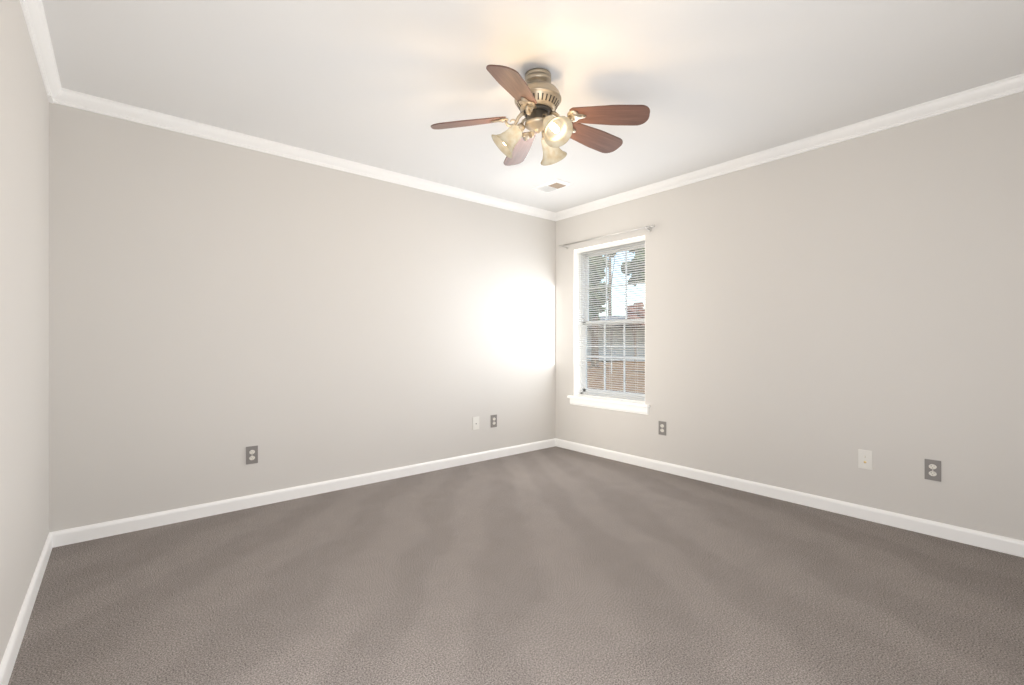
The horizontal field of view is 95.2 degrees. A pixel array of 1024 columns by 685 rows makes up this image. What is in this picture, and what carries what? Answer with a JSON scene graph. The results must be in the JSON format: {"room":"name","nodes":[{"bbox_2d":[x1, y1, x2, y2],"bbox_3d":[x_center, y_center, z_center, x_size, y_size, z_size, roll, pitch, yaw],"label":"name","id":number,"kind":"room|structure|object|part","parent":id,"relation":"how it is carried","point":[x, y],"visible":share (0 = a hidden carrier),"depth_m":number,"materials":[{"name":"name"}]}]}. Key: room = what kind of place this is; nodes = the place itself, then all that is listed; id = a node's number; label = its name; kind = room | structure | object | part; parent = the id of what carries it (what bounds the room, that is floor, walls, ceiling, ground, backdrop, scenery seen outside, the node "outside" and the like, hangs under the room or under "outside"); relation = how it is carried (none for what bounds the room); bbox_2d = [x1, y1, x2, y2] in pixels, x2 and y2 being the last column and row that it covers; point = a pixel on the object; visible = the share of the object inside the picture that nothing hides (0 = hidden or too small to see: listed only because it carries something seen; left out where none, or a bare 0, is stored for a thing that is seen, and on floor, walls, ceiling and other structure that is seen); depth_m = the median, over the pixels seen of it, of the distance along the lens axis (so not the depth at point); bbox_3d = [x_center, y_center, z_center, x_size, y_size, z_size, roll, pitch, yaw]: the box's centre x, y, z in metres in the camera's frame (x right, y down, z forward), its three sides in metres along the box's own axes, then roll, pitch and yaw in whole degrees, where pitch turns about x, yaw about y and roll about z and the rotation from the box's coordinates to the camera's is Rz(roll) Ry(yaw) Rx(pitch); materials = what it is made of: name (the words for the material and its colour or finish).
{"room":"empty bedroom","nodes":[
{"label":"empty bedroom","id":0,"kind":"room"},
{"bbox_2d":[0,0,48,663],"bbox_3d":[-1.264,-0.130,0.937,0.160,2.440,3.910,0,0,-40],"label":"wall","id":1,"kind":"structure","parent":0,"point":[24,316],"depth_m":1.78,"materials":[{"name":"beige paint"}]},
{"bbox_2d":[0,531,55,684],"bbox_3d":[-1.249,1.054,1.054,0.014,0.091,3.690,0,0,-40],"label":"baseboard","id":2,"kind":"structure","parent":1,"relation":"attached to","point":[11,652],"depth_m":1.77,"materials":[{"name":"white wood"}]},
{"bbox_2d":[19,0,66,103],"bbox_3d":[-1.234,-1.312,1.066,0.052,0.075,3.630,0,0,-40],"label":"crown molding","id":3,"kind":"structure","parent":1,"relation":"attached to","point":[36,24],"depth_m":2.08,"materials":[{"name":"white wood"}]},
{"bbox_2d":[49,103,555,531],"bbox_3d":[-1.051,-0.130,3.772,4.130,2.440,0.160,0,0,-40],"label":"wall","id":4,"kind":"structure","parent":0,"point":[216,308],"depth_m":3.14,"materials":[{"name":"beige paint"}]},
{"bbox_2d":[246,445,257,464],"bbox_3d":[-1.722,0.745,3.099,0.070,0.115,0.008,0,0,-40],"label":"electrical outlet","id":5,"kind":"object","parent":4,"relation":"attached to","point":[251,454],"visible":1,"depth_m":3.10,"materials":[{"name":"grey"}]},
{"bbox_2d":[49,89,558,220],"bbox_3d":[-0.981,-1.312,3.687,3.810,0.075,0.060,0,0,-40],"label":"crown molding","id":6,"kind":"structure","parent":4,"relation":"attached to","point":[75,99],"depth_m":3.15,"materials":[{"name":"white wood"}]},
{"bbox_2d":[56,438,555,546],"bbox_3d":[-0.995,1.054,3.705,3.810,0.091,0.014,0,0,-40],"label":"baseboard","id":7,"kind":"structure","parent":4,"relation":"attached to","point":[115,527],"depth_m":3.15,"materials":[{"name":"white wood"}]},
{"bbox_2d":[473,416,478,429],"bbox_3d":[-0.328,0.736,4.269,0.070,0.115,0.007,0,0,-40],"label":"switch plate","id":8,"kind":"object","parent":4,"relation":"attached to","point":[475,423],"visible":1,"depth_m":4.26,"materials":[{"name":"white plastic"}]},
{"bbox_2d":[491,415,496,427],"bbox_3d":[-0.170,0.739,4.402,0.070,0.115,0.008,0,0,-40],"label":"electrical outlet","id":9,"kind":"object","parent":4,"relation":"attached to","point":[493,420],"visible":1,"depth_m":4.40,"materials":[{"name":"grey"}]},
{"bbox_2d":[8,446,1023,684],"bbox_3d":[0.205,1.150,2.274,4.130,0.120,4.070,0,0,-40],"label":"floor","id":10,"kind":"structure","parent":0,"point":[555,565],"depth_m":2.03,"materials":[{"name":"grey carpet"}]},
{"bbox_2d":[42,0,1023,212],"bbox_3d":[0.205,-1.410,2.274,4.130,0.120,4.070,0,0,-40],"label":"ceiling","id":11,"kind":"structure","parent":0,"point":[384,84],"depth_m":2.31,"materials":[{"name":"white paint"}]},
{"bbox_2d":[431,65,649,165],"bbox_3d":[0.134,-1.143,2.395,1.025,0.413,0.941,0,0,-40],"label":"ceiling fan","id":12,"kind":"object","parent":11,"relation":"hanging from","point":[535,95],"visible":1,"depth_m":2.31,"materials":[{"name":"walnut"},{"name":"antique brass"},{"name":"frosted glass"}]},
{"label":"blade","id":13,"kind":"part","parent":12,"relation":"part of","materials":[{"name":"brown wood"}]},
{"bbox_3d":[-0.009,-1.032,2.362,0.149,0.120,0.149,45,1,1],"label":"lamp shade","id":14,"kind":"part","parent":12,"relation":"part of","materials":[{"name":"beige glass"}]},
{"bbox_3d":[0.010,-1.113,2.030,0.136,0.006,0.384,16,11,18],"label":"blade","id":15,"kind":"part","parent":12,"relation":"part of","materials":[{"name":"brown wood"}]},
{"bbox_3d":[0.045,-1.113,2.701,0.136,0.006,0.384,-15,-2,-15],"label":"blade","id":16,"kind":"part","parent":12,"relation":"part of","materials":[{"name":"brown wood"}]},
{"bbox_3d":[0.046,-1.089,2.361,0.081,0.087,0.052,0,0,1],"label":"arm","id":17,"kind":"part","parent":12,"relation":"part of"},
{"bbox_3d":[0.172,-1.089,2.286,0.052,0.087,0.081,0,0,-29],"label":"arm","id":18,"kind":"part","parent":12,"relation":"part of"},
{"bbox_3d":[0.202,-1.032,2.480,0.149,0.149,0.120,0,-45,31],"label":"lamp shade","id":19,"kind":"part","parent":12,"relation":"part of","materials":[{"name":"beige glass"}]},
{"bbox_3d":[0.203,-1.022,2.229,0.034,0.034,0.057,0,45,-29],"label":"bulb","id":20,"kind":"part","parent":12,"relation":"part of","materials":[{"name":"white glass"}]},
{"bbox_3d":[0.198,-1.032,2.238,0.149,0.120,0.149,0,-45,-29],"label":"lamp shade","id":21,"kind":"part","parent":12,"relation":"part of","materials":[{"name":"beige glass"}]},
{"bbox_3d":[0.432,-1.113,2.541,0.384,0.006,0.136,6,-18,-31],"label":"blade","id":22,"kind":"part","parent":12,"relation":"part of","materials":[{"name":"brown wood"}]},
{"label":"blade","id":23,"kind":"part","parent":12,"relation":"part of","materials":[{"name":"brown wood"}]},
{"bbox_2d":[532,179,571,192],"bbox_3d":[0.345,-1.342,4.032,0.190,0.015,0.300,0,0,-40],"label":"ceiling vent","id":24,"kind":"object","parent":11,"relation":"in","point":[552,185],"visible":1,"depth_m":4.01,"materials":[{"name":"white metal"}]},
{"bbox_2d":[556,91,1023,540],"bbox_3d":[1.777,-0.130,3.489,0.160,2.440,3.910,0,0,-40],"label":"wall","id":25,"kind":"structure","parent":0,"point":[816,319],"depth_m":2.96,"materials":[{"name":"beige paint"}]},
{"bbox_2d":[558,224,654,248],"bbox_3d":[0.860,-0.981,4.403,0.070,0.042,1.128,0,0,-40],"label":"curtain rod","id":26,"kind":"object","parent":25,"relation":"attached to","point":[646,227],"visible":1,"depth_m":4.29,"materials":[{"name":"silver metal"}]},
{"bbox_2d":[567,395,649,407],"bbox_3d":[0.915,0.550,4.433,0.143,0.025,0.941,0,0,-40],"label":"window sill","id":27,"kind":"structure","parent":25,"relation":"attached to","point":[620,402],"depth_m":4.34,"materials":[{"name":"white wood"}]},
{"bbox_2d":[570,235,648,414],"bbox_3d":[0.948,-0.155,4.460,0.177,1.569,0.911,0,0,-40],"label":"window","id":28,"kind":"structure","parent":25,"relation":"in","point":[578,355],"depth_m":4.60,"materials":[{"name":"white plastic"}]},
{"bbox_3d":[0.888,0.596,4.410,0.019,0.066,0.911,0,0,-40],"label":"window apron","id":29,"kind":"part","parent":28,"relation":"part of","materials":[{"name":"white wood"}]},
{"bbox_2d":[577,237,644,402],"bbox_3d":[0.935,-0.202,4.450,0.050,1.475,0.829,0,0,-40],"label":"window blind","id":30,"kind":"object","parent":28,"relation":"attached to","point":[616,245],"visible":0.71,"depth_m":4.43,"materials":[{"name":"white plastic"}]},
{"bbox_3d":[0.982,0.142,4.489,0.024,0.723,0.773,0,0,-40],"label":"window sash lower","id":31,"kind":"part","parent":28,"relation":"part of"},
{"bbox_3d":[1.004,-0.544,4.507,0.024,0.723,0.773,0,0,-40],"label":"window sash upper","id":32,"kind":"part","parent":28,"relation":"part of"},
{"bbox_3d":[0.982,0.142,4.489,0.004,0.655,0.705,0,0,-40],"label":"sash glass","id":33,"kind":"part","parent":28,"relation":"part of","materials":[{"name":"clear glass"}]},
{"bbox_2d":[659,421,665,435],"bbox_3d":[1.272,0.725,3.960,0.008,0.115,0.070,0,0,-40],"label":"electrical outlet","id":34,"kind":"object","parent":25,"relation":"attached to","point":[662,427],"visible":1,"depth_m":3.96,"materials":[{"name":"grey"}]},
{"bbox_2d":[555,73,1023,219],"bbox_3d":[1.645,-1.313,3.482,0.052,0.072,3.630,0,0,-40],"label":"crown molding","id":35,"kind":"structure","parent":25,"relation":"attached to","point":[1014,84],"depth_m":3.01,"materials":[{"name":"white wood"}]},
{"bbox_2d":[556,438,1023,557],"bbox_3d":[1.659,1.054,3.494,0.014,0.091,3.690,0,0,-40],"label":"baseboard","id":36,"kind":"structure","parent":25,"relation":"attached to","point":[1002,544],"depth_m":3.02,"materials":[{"name":"white wood"}]},
{"bbox_2d":[858,449,871,469],"bbox_3d":[2.173,0.721,2.881,0.014,0.115,0.070,0,0,-40],"label":"outlet","id":37,"kind":"object","parent":25,"relation":"attached to","point":[864,459],"visible":1,"depth_m":2.88,"materials":[{"name":"white plastic"}]},
{"bbox_2d":[925,459,940,481],"bbox_3d":[2.377,0.721,2.643,0.008,0.115,0.070,0,0,-40],"label":"electrical outlet","id":38,"kind":"object","parent":25,"relation":"attached to","point":[932,469],"visible":1,"depth_m":2.64,"materials":[{"name":"grey"}]},
{"label":"outside","id":39,"kind":"structure","parent":0,"visible":0},
{"bbox_2d":[587,248,644,393],"bbox_3d":[17.257,-9.590,81.186,120.001,22.200,154.000,0,0,12],"label":"yard","id":40,"kind":"structure","parent":39,"point":[599,372],"depth_m":24.47,"materials":[{"name":"brick"},{"name":"tree foliage"}]}
]}

